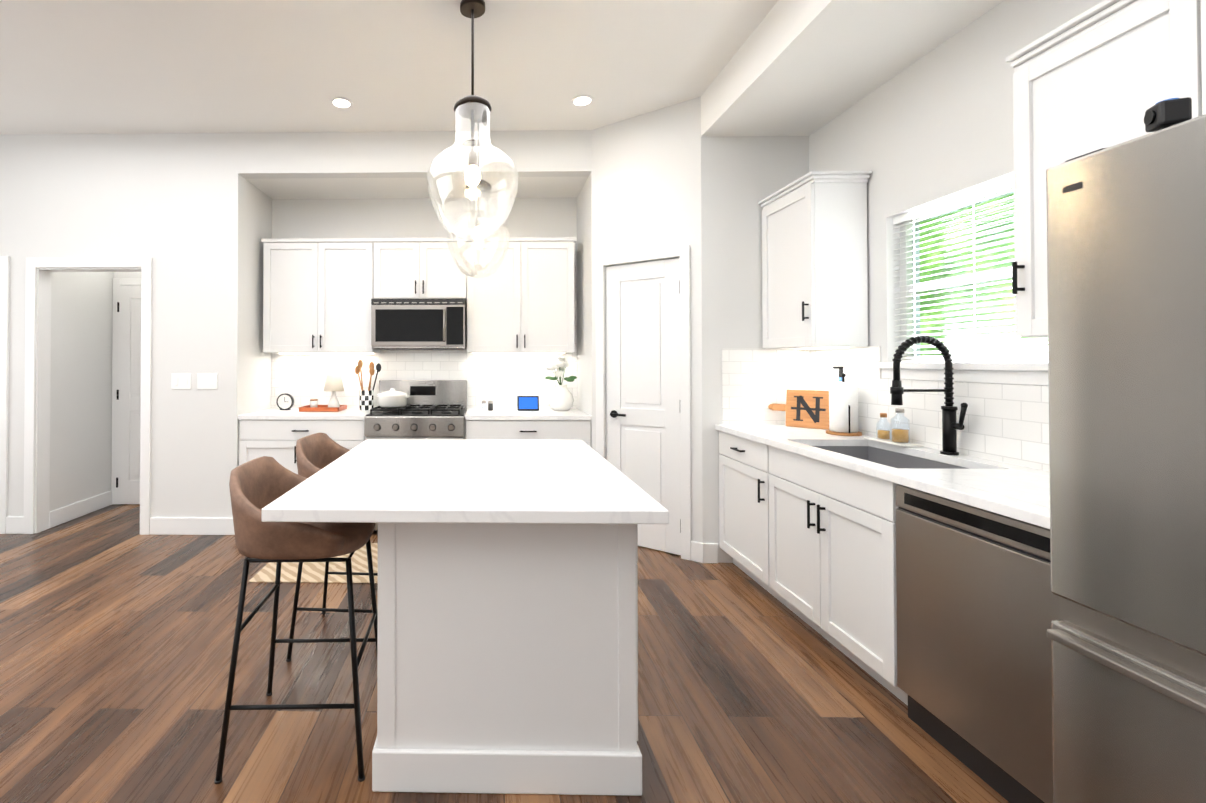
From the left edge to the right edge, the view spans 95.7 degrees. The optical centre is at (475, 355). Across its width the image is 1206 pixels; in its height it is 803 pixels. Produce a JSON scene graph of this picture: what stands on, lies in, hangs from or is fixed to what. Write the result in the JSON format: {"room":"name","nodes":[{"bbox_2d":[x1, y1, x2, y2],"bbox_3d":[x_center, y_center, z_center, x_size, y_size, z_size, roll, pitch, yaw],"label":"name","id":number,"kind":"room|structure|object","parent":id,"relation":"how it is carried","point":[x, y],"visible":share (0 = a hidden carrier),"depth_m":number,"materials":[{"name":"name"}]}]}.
{"room":"kitchen","nodes":[
{"label":"kitchen","id":0,"kind":"room"},
{"bbox_2d":[0,0,778,134],"bbox_3d":[-1.728,-1.803,0.772,8.085,0.100,9.003,0,-1,1],"label":"ceiling","id":1,"kind":"structure","parent":0,"point":[148,66],"depth_m":3.13,"materials":[{"name":"paint"}]},
{"bbox_2d":[330,97,352,108],"bbox_3d":[-0.911,-1.719,3.617,0.149,0.007,0.155,0,-1,1],"label":"recessed light","id":2,"kind":"object","parent":1,"relation":"in","point":[345,103],"depth_m":3.61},
{"bbox_2d":[426,0,518,240],"bbox_3d":[-0.016,-1.151,2.624,0.455,1.164,0.455,0,-1,1],"label":"pendant light","id":3,"kind":"object","parent":1,"relation":"hanging from","point":[472,106],"visible":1,"depth_m":2.59,"materials":[{"name":"clear glass"}]},
{"bbox_2d":[447,115,509,277],"bbox_3d":[0.018,-1.139,3.812,0.455,1.164,0.455,0,-1,1],"label":"pendant light","id":4,"kind":"object","parent":1,"relation":"hanging from","point":[481,187],"visible":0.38,"depth_m":3.77,"materials":[{"name":"clear glass"}]},
{"bbox_2d":[571,95,593,105],"bbox_3d":[0.718,-1.720,3.582,0.148,0.007,0.139,0,-1,1],"label":"recessed light","id":5,"kind":"object","parent":1,"relation":"in","point":[581,100],"depth_m":3.58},
{"bbox_2d":[0,504,1008,802],"bbox_3d":[-1.728,1.383,0.739,8.085,0.108,9.003,0,-1,1],"label":"floor","id":6,"kind":"structure","parent":0,"point":[116,636],"depth_m":2.14,"materials":[{"name":"brown wood"}]},
{"bbox_2d":[214,456,377,783],"bbox_3d":[-0.597,0.869,1.912,0.481,0.961,0.510,0,-1,-1],"label":"bar stool","id":7,"kind":"object","parent":6,"relation":"on","point":[256,485],"visible":0.73,"depth_m":1.72,"materials":[{"name":"brown leather"}]},
{"bbox_2d":[238,416,364,473],"bbox_3d":[-1.336,0.936,4.398,0.974,0.877,0.618,0,-1,1],"label":"base cabinet","id":8,"kind":"object","parent":6,"relation":"on","point":[276,434],"depth_m":4.09,"materials":[{"name":"white wood"}]},
{"bbox_2d":[242,408,378,419],"bbox_3d":[-1.335,0.480,4.398,0.976,0.035,0.629,0,-1,1],"label":"countertop","id":9,"kind":"structure","parent":8,"relation":"on","point":[349,413],"depth_m":4.15,"materials":[{"name":"white stone"}]},
{"bbox_2d":[276,393,293,409],"bbox_3d":[-1.620,0.393,4.529,0.140,0.140,0.040,0,-1,1],"label":"desk clock","id":10,"kind":"object","parent":9,"relation":"on","point":[285,401],"visible":1,"depth_m":4.51,"materials":[{"name":"black plastic"}]},
{"bbox_2d":[299,405,346,411],"bbox_3d":[-1.286,0.445,4.492,0.330,0.035,0.260,0,-1,1],"label":"copper tray","id":11,"kind":"object","parent":9,"relation":"on","point":[319,408],"visible":1,"depth_m":4.36,"materials":[{"name":"orange metal"}]},
{"bbox_2d":[310,399,317,406],"bbox_3d":[-1.361,0.410,4.474,0.062,0.080,0.062,0,-1,1],"label":"candle","id":12,"kind":"object","parent":11,"relation":"on","point":[313,402],"visible":0.9,"depth_m":4.45,"materials":[{"name":"white wax"}]},
{"bbox_2d":[324,375,343,406],"bbox_3d":[-1.201,0.307,4.502,0.170,0.286,0.170,0,-1,1],"label":"table lamp","id":13,"kind":"object","parent":11,"relation":"on","point":[333,383],"visible":0.85,"depth_m":4.45,"materials":[{"name":"white ceramic"}]},
{"bbox_2d":[355,360,380,409],"bbox_3d":[-0.928,0.249,4.548,0.235,0.428,0.120,0,-1,1],"label":"utensil crock","id":14,"kind":"object","parent":9,"relation":"on","point":[366,399],"visible":1,"depth_m":4.54,"materials":[{"name":"ceramic"}]},
{"bbox_2d":[286,433,377,661],"bbox_3d":[-0.595,0.875,2.572,0.481,0.961,0.510,0,-1,4],"label":"bar stool","id":15,"kind":"object","parent":6,"relation":"on","point":[316,452],"visible":0.35,"depth_m":2.57,"materials":[{"name":"brown leather"}]},
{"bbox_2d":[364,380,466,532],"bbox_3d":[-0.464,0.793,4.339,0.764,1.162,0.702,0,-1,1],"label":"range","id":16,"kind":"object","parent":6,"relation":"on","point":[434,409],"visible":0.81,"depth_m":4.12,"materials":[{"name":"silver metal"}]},
{"bbox_2d":[375,388,409,407],"bbox_3d":[-0.683,0.344,4.372,0.276,0.152,0.244,0,-1,1],"label":"pot","id":17,"kind":"object","parent":16,"relation":"on","point":[392,398],"visible":1,"depth_m":4.28,"materials":[{"name":"ceramic"}]},
{"bbox_2d":[372,523,641,795],"bbox_3d":[0.106,0.923,2.256,0.832,0.860,1.241,0,-1,1],"label":"kitchen island","id":18,"kind":"object","parent":6,"relation":"on","point":[507,652],"depth_m":1.65,"materials":[{"name":"wood"}]},
{"bbox_2d":[262,439,668,526],"bbox_3d":[-0.022,0.472,2.225,1.178,0.040,1.380,0,-1,1],"label":"island countertop","id":19,"kind":"structure","parent":18,"relation":"on","point":[484,482],"depth_m":1.79,"materials":[{"name":"white stone"}]},
{"bbox_2d":[465,416,590,446],"bbox_3d":[0.404,0.936,4.366,0.962,0.877,0.618,0,-1,1],"label":"base cabinet","id":20,"kind":"object","parent":6,"relation":"on","point":[474,429],"depth_m":4.06,"materials":[{"name":"white wood"}]},
{"bbox_2d":[466,408,589,419],"bbox_3d":[0.402,0.480,4.366,0.964,0.035,0.629,0,-1,1],"label":"countertop","id":21,"kind":"structure","parent":20,"relation":"on","point":[471,413],"depth_m":4.15,"materials":[{"name":"white stone"}]},
{"bbox_2d":[481,400,492,410],"bbox_3d":[0.097,0.420,4.477,0.099,0.085,0.043,0,-1,1],"label":"salt","id":22,"kind":"object","parent":21,"relation":"on","point":[490,405],"visible":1,"depth_m":4.46,"materials":[{"name":"clear glass"}]},
{"bbox_2d":[517,396,538,410],"bbox_3d":[0.439,0.402,4.484,0.180,0.124,0.084,0,-1,1],"label":"smart display","id":23,"kind":"object","parent":21,"relation":"on","point":[527,403],"visible":1,"depth_m":4.45,"materials":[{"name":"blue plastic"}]},
{"bbox_2d":[545,356,576,410],"bbox_3d":[0.718,0.234,4.498,0.266,0.457,0.216,0,-1,1],"label":"flower vase","id":24,"kind":"object","parent":21,"relation":"on","point":[560,397],"visible":1,"depth_m":4.44,"materials":[{"name":"white ceramic"}]},
{"bbox_2d":[719,432,794,596],"bbox_3d":[1.892,0.923,3.162,0.593,0.877,0.678,0,-1,1],"label":"base cabinet","id":25,"kind":"object","parent":6,"relation":"on","point":[750,473],"depth_m":3.11,"materials":[{"name":"white wood"}]},
{"bbox_2d":[715,424,1049,528],"bbox_3d":[1.866,0.460,2.407,0.619,0.035,2.182,0,-1,1],"label":"countertop","id":26,"kind":"structure","parent":25,"relation":"on","point":[1021,493],"depth_m":1.99,"materials":[{"name":"white stone"}]},
{"bbox_2d":[768,389,828,429],"bbox_3d":[2.041,0.335,3.362,0.042,0.235,0.356,1,-1,-43],"label":"cutting board","id":27,"kind":"object","parent":26,"relation":"on","point":[806,408],"visible":0.9,"depth_m":3.32,"materials":[{"name":"brown wood"}]},
{"bbox_2d":[833,366,843,380],"bbox_3d":[2.150,0.256,3.143,0.075,0.385,0.060,0,-1,1],"label":"bottle","id":28,"kind":"object","parent":26,"relation":"on","point":[840,368],"visible":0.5,"depth_m":3.14,"materials":[{"name":"plastic"}]},
{"bbox_2d":[826,373,861,435],"bbox_3d":[2.092,0.274,3.028,0.170,0.347,0.170,0,-1,1],"label":"paper towel","id":29,"kind":"object","parent":26,"relation":"on","point":[843,407],"visible":1,"depth_m":2.97,"materials":[{"name":"white paper"}]},
{"bbox_2d":[783,444,974,535],"bbox_3d":[1.862,0.581,2.444,0.454,0.232,0.794,0,-1,1],"label":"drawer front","id":30,"kind":"object","parent":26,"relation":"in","point":[872,501],"depth_m":2.38,"materials":[{"name":"white wood"}]},
{"bbox_2d":[864,408,923,446],"bbox_3d":[2.111,0.354,2.697,0.110,0.180,0.260,0,-1,1],"label":"soap tray","id":31,"kind":"object","parent":26,"relation":"on","point":[900,437],"visible":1,"depth_m":2.64,"materials":[{"name":"clear glass"}]},
{"bbox_2d":[890,335,967,454],"bbox_3d":[2.004,0.175,2.353,0.285,0.530,0.119,0,-1,1],"label":"faucet","id":32,"kind":"object","parent":26,"relation":"on","point":[950,426],"visible":1,"depth_m":2.37,"materials":[{"name":"black metal"}]},
{"bbox_2d":[775,496,907,705],"bbox_3d":[1.878,1.054,2.439,0.593,0.600,0.891,0,-1,1],"label":"base cabinet","id":33,"kind":"object","parent":6,"relation":"on","point":[807,525],"depth_m":2.31,"materials":[{"name":"white wood"}]},
{"bbox_2d":[896,485,1061,802],"bbox_3d":[1.864,0.909,1.688,0.598,0.875,0.598,0,-1,1],"label":"dishwasher","id":34,"kind":"object","parent":6,"relation":"on","point":[978,606],"visible":0.56,"depth_m":1.66,"materials":[{"name":"silver metal"}]},
{"bbox_2d":[1046,114,1205,802],"bbox_3d":[1.740,0.432,0.839,0.773,1.812,0.900,0,-1,1],"label":"fridge","id":35,"kind":"object","parent":6,"relation":"on","point":[1126,265],"visible":1,"depth_m":1.13,"materials":[{"name":"silver metal"}]},
{"bbox_2d":[1144,97,1191,131],"bbox_3d":[1.542,-0.519,1.186,0.065,0.096,0.065,0,-1,1],"label":"camera","id":36,"kind":"object","parent":35,"relation":"on","point":[1163,114],"visible":0.71,"depth_m":1.17,"materials":[{"name":"black plastic"}]},
{"bbox_2d":[0,0,1103,562],"bbox_3d":[-1.730,-0.209,0.654,8.085,3.090,8.800,0,-1,1],"label":"wall","id":37,"kind":"structure","parent":0,"point":[908,104],"depth_m":4.03,"materials":[{"name":"paint"}]},
{"bbox_2d":[116,286,140,503],"bbox_3d":[-2.908,0.362,4.900,0.818,2.020,0.093,0,-1,1],"label":"hall door","id":38,"kind":"structure","parent":37,"relation":"in","point":[129,386],"depth_m":4.92,"materials":[{"name":"white wood"}]},
{"bbox_2d":[171,373,190,388],"bbox_3d":[-2.264,0.199,4.087,0.150,0.120,0.010,0,-1,1],"label":"switch plate","id":39,"kind":"object","parent":37,"relation":"attached to","point":[183,380],"depth_m":4.09,"materials":[{"name":"white plastic"}]},
{"bbox_2d":[197,373,217,388],"bbox_3d":[-2.061,0.199,4.083,0.155,0.120,0.010,0,-1,1],"label":"switch plate","id":40,"kind":"object","parent":37,"relation":"attached to","point":[204,380],"depth_m":4.08,"materials":[{"name":"white plastic"}]},
{"bbox_2d":[261,238,380,352],"bbox_3d":[-1.276,-0.496,4.563,0.976,0.946,0.313,0,-1,1],"label":"upper cabinet","id":41,"kind":"object","parent":37,"relation":"attached to","point":[319,294],"depth_m":4.41,"materials":[{"name":"white wood"}]},
{"bbox_2d":[0,245,717,562],"bbox_3d":[-1.991,0.303,4.250,7.190,2.140,1.367,0,-1,1],"label":"trim","id":42,"kind":"structure","parent":37,"relation":"attached to","point":[38,517],"depth_m":4.09,"materials":[{"name":"white wood"}]},
{"bbox_2d":[381,238,468,300],"bbox_3d":[-0.460,-0.719,4.550,0.772,0.501,0.313,0,-1,1],"label":"upper cabinet","id":43,"kind":"object","parent":37,"relation":"attached to","point":[411,268],"depth_m":4.40,"materials":[{"name":"white wood"}]},
{"bbox_2d":[371,298,466,349],"bbox_3d":[-0.466,-0.257,4.483,0.762,0.411,0.435,0,-1,1],"label":"microwave","id":44,"kind":"object","parent":43,"relation":"attached to","point":[418,324],"visible":1,"depth_m":4.31,"materials":[{"name":"silver metal"}]},
{"bbox_2d":[466,237,575,352],"bbox_3d":[0.342,-0.496,4.533,0.948,0.946,0.313,0,-1,1],"label":"upper cabinet","id":45,"kind":"object","parent":37,"relation":"attached to","point":[527,305],"depth_m":4.38,"materials":[{"name":"white wood"}]},
{"bbox_2d":[606,258,680,554],"bbox_3d":[1.197,0.348,3.806,0.450,2.026,0.382,0,-1,1],"label":"pantry door","id":46,"kind":"structure","parent":37,"relation":"in","point":[643,375],"depth_m":3.78,"materials":[{"name":"white wood"}]},
{"bbox_2d":[758,170,871,349],"bbox_3d":[2.018,-0.528,3.218,0.342,0.978,0.577,0,-1,1],"label":"upper cabinet","id":47,"kind":"object","parent":37,"relation":"attached to","point":[814,266],"visible":1,"depth_m":2.98,"materials":[{"name":"white wood"}]},
{"bbox_2d":[893,175,1047,362],"bbox_3d":[2.239,-0.353,2.362,0.052,0.777,0.944,0,-1,1],"label":"window blinds","id":48,"kind":"object","parent":37,"relation":"attached to","point":[995,187],"visible":0.58,"depth_m":2.42,"materials":[{"name":"white plastic"}]},
{"bbox_2d":[1006,0,1205,336],"bbox_3d":[2.004,-0.541,1.565,0.308,0.953,0.540,0,-1,1],"label":"upper cabinet","id":49,"kind":"object","parent":37,"relation":"attached to","point":[1105,74],"depth_m":1.62,"materials":[{"name":"white wood"}]},
{"label":"outside","id":50,"kind":"structure","parent":0,"visible":0},
{"bbox_2d":[919,193,1047,355],"bbox_3d":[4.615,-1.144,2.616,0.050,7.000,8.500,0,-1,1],"label":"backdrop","id":51,"kind":"structure","parent":50,"point":[977,257],"depth_m":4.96,"materials":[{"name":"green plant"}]}
]}

